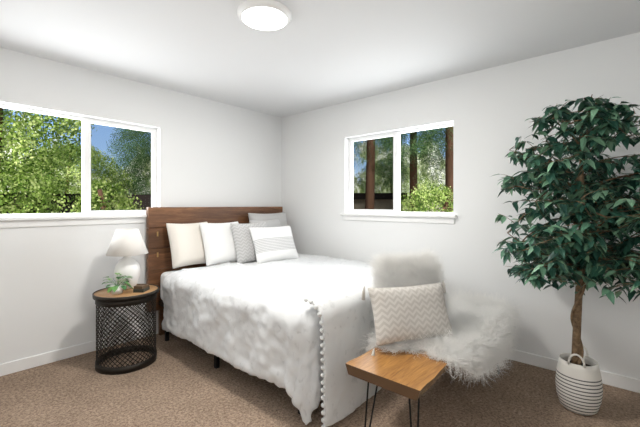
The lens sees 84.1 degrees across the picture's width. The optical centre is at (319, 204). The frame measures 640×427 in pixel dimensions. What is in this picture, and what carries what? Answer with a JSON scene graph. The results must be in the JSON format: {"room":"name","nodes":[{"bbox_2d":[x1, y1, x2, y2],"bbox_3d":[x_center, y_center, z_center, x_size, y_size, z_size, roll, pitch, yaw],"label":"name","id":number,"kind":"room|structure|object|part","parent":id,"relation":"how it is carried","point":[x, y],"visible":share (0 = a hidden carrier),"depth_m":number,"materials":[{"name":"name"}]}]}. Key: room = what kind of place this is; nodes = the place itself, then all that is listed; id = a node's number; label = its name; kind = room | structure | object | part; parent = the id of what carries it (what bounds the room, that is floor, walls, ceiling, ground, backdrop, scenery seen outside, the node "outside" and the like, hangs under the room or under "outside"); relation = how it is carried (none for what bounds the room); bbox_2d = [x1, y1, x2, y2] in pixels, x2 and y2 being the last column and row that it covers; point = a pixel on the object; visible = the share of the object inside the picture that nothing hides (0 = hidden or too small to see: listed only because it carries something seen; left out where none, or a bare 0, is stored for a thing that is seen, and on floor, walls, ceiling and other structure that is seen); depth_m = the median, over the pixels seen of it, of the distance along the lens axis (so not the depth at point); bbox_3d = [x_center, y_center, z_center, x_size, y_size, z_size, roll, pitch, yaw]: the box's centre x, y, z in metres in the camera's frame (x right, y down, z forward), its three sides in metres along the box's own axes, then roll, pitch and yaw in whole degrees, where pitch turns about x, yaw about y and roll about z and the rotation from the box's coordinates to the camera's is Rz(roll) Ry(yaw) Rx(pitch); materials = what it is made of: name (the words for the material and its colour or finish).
{"room":"bedroom","nodes":[
{"label":"bedroom","id":0,"kind":"room"},
{"bbox_2d":[0,47,281,363],"bbox_3d":[-1.852,0.050,3.331,0.140,2.440,4.180,0,0,41],"label":"wall","id":1,"kind":"structure","parent":0,"point":[211,153],"depth_m":3.12,"materials":[{"name":"white paint"}]},
{"bbox_2d":[0,214,146,227],"bbox_3d":[-2.013,0.131,3.073,0.130,0.082,1.310,0,0,41],"label":"sill","id":2,"kind":"structure","parent":1,"relation":"attached to","point":[29,221],"depth_m":2.93,"materials":[{"name":"white paint"}]},
{"bbox_2d":[0,103,156,216],"bbox_3d":[-2.074,-0.340,3.126,0.068,0.860,1.240,0,0,41],"label":"window","id":3,"kind":"structure","parent":1,"relation":"in","point":[86,165],"depth_m":3.13,"materials":[{"name":"white plastic"}]},
{"bbox_2d":[91,124,150,210],"bbox_3d":[-1.889,-0.340,3.376,0.002,0.820,0.580,0,0,41],"label":"screen","id":4,"kind":"object","parent":3,"relation":"attached to","point":[121,169],"visible":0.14,"depth_m":3.37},
{"bbox_2d":[0,325,157,375],"bbox_3d":[-1.794,1.225,3.280,0.016,0.090,3.840,0,0,41],"label":"baseboard","id":5,"kind":"structure","parent":1,"relation":"attached to","point":[7,368],"depth_m":2.87,"materials":[{"name":"white"}]},
{"bbox_2d":[0,332,639,426],"bbox_3d":[-0.184,1.320,1.866,4.580,0.100,4.180,0,0,41],"label":"floor","id":6,"kind":"structure","parent":0,"point":[179,382],"depth_m":2.30,"materials":[{"name":"carpet"}]},
{"bbox_2d":[92,229,158,374],"bbox_3d":[-1.568,0.737,2.875,0.495,1.068,0.473,0,0,41],"label":"nightstand","id":7,"kind":"object","parent":6,"relation":"on","point":[126,290],"visible":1,"depth_m":2.81,"materials":[{"name":"brown metal"}]},
{"bbox_2d":[101,272,134,294],"bbox_3d":[-1.575,0.621,2.787,0.262,0.144,0.218,0,0,41],"label":"plant","id":8,"kind":"object","parent":7,"relation":"on","point":[124,280],"depth_m":2.81,"materials":[{"name":"green plant"}]},
{"bbox_2d":[105,229,148,289],"bbox_3d":[-1.609,0.448,2.964,0.316,0.490,0.316,0,0,41],"label":"lamp","id":9,"kind":"object","parent":7,"relation":"on","point":[125,243],"depth_m":2.88,"materials":[{"name":"white ceramic"}]},
{"bbox_2d":[133,283,149,289],"bbox_3d":[-1.439,0.657,2.862,0.111,0.022,0.118,0,0,41],"label":"book","id":10,"kind":"object","parent":7,"relation":"on","point":[141,286],"depth_m":2.84,"materials":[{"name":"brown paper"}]},
{"bbox_2d":[133,286,149,292],"bbox_3d":[-1.439,0.680,2.862,0.134,0.025,0.135,0,0,41],"label":"book","id":11,"kind":"object","parent":7,"relation":"on","point":[137,289],"depth_m":2.81,"materials":[{"name":"brown paper"}]},
{"bbox_2d":[146,207,381,426],"bbox_3d":[-0.276,0.646,3.282,2.223,1.248,1.773,0,0,41],"label":"bed","id":12,"kind":"object","parent":6,"relation":"on","point":[251,291],"visible":0.88,"depth_m":2.58,"materials":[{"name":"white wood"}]},
{"bbox_2d":[166,221,214,268],"bbox_3d":[-1.280,0.385,3.520,0.152,0.470,0.470,-23,-15,39],"label":"pillow","id":13,"kind":"object","parent":12,"relation":"on","point":[185,237],"depth_m":3.42,"materials":[{"name":"beige fabric"}]},
{"bbox_3d":[-1.075,0.646,4.019,0.050,1.248,1.720,0,0,41],"label":"headboard","id":14,"kind":"part","parent":12,"relation":"part of","materials":[{"name":"brown wood"}]},
{"bbox_2d":[199,221,245,266],"bbox_3d":[-0.989,0.385,3.624,0.470,0.470,0.152,0,-20,-45],"label":"pillow","id":15,"kind":"object","parent":12,"relation":"on","point":[216,240],"depth_m":3.51,"materials":[{"name":"white fabric"}]},
{"bbox_2d":[230,221,273,264],"bbox_3d":[-0.709,0.390,3.724,0.470,0.460,0.153,0,-20,-45],"label":"pillow","id":16,"kind":"object","parent":12,"relation":"on","point":[242,250],"depth_m":3.59,"materials":[{"name":"grey fabric"}]},
{"bbox_2d":[308,276,381,426],"bbox_3d":[0.485,0.909,2.588,0.163,0.720,1.540,0,0,41],"label":"throw","id":17,"kind":"object","parent":12,"relation":"on","point":[345,318],"depth_m":2.07,"materials":[{"name":"fabric"}]},
{"bbox_2d":[345,245,524,426],"bbox_3d":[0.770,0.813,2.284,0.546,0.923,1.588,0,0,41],"label":"chair","id":18,"kind":"object","parent":6,"relation":"on","point":[429,332],"visible":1,"depth_m":1.98,"materials":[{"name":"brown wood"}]},
{"bbox_2d":[490,94,639,415],"bbox_3d":[1.618,0.301,2.202,0.985,1.939,0.933,0,0,41],"label":"ficus tree","id":19,"kind":"object","parent":6,"relation":"on","point":[609,206],"visible":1,"depth_m":2.09,"materials":[{"name":"green plant"}]},
{"bbox_2d":[555,343,603,415],"bbox_3d":[1.614,1.083,2.216,0.242,0.374,0.242,0,0,41],"label":"basket","id":20,"kind":"object","parent":6,"relation":"on","point":[578,379],"depth_m":2.14,"materials":[{"name":"white wicker"}]},
{"bbox_2d":[0,0,639,117],"bbox_3d":[-0.184,-1.220,1.866,4.580,0.100,4.180,0,0,41],"label":"ceiling","id":21,"kind":"structure","parent":0,"point":[314,55],"depth_m":2.52,"materials":[{"name":"white paint"}]},
{"bbox_2d":[237,0,291,30],"bbox_3d":[-0.339,-1.149,2.175,0.330,0.041,0.330,0,0,41],"label":"ceiling light","id":22,"kind":"object","parent":21,"relation":"attached to","point":[267,15],"visible":0.98,"depth_m":2.12,"materials":[{"name":"white"}]},
{"bbox_2d":[282,32,639,379],"bbox_3d":[1.201,0.050,3.337,4.440,2.440,0.140,0,0,41],"label":"wall","id":23,"kind":"structure","parent":0,"point":[487,112],"depth_m":3.06,"materials":[{"name":"white paint"}]},
{"bbox_2d":[340,213,456,223],"bbox_3d":[0.763,0.131,3.656,1.310,0.082,0.130,0,0,41],"label":"sill","id":24,"kind":"structure","parent":23,"relation":"attached to","point":[427,218],"depth_m":3.54,"materials":[{"name":"white paint"}]},
{"bbox_2d":[349,123,452,214],"bbox_3d":[0.816,-0.340,3.717,1.240,0.860,0.068,0,0,41],"label":"east window","id":25,"kind":"structure","parent":23,"relation":"in","point":[396,171],"depth_m":3.71,"materials":[{"name":"white plastic"}]},
{"bbox_2d":[353,136,392,209],"bbox_3d":[0.600,-0.340,3.941,0.580,0.820,0.002,0,0,41],"label":"screen","id":26,"kind":"object","parent":25,"relation":"attached to","point":[372,173],"visible":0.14,"depth_m":3.94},
{"bbox_2d":[506,349,639,392],"bbox_3d":[1.099,1.225,3.326,4.300,0.090,0.012,0,0,41],"label":"baseboard","id":27,"kind":"structure","parent":23,"relation":"attached to","point":[608,378],"depth_m":2.70,"materials":[{"name":"white"}]},
{"label":"outside","id":28,"kind":"structure","parent":0,"visible":0},
{"bbox_2d":[0,108,452,213],"bbox_3d":[-0.625,-5.132,12.067,15.401,13.445,22.312,0,0,41],"label":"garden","id":29,"kind":"object","parent":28,"point":[38,177],"depth_m":6.66,"materials":[{"name":"green plant"}]}
]}

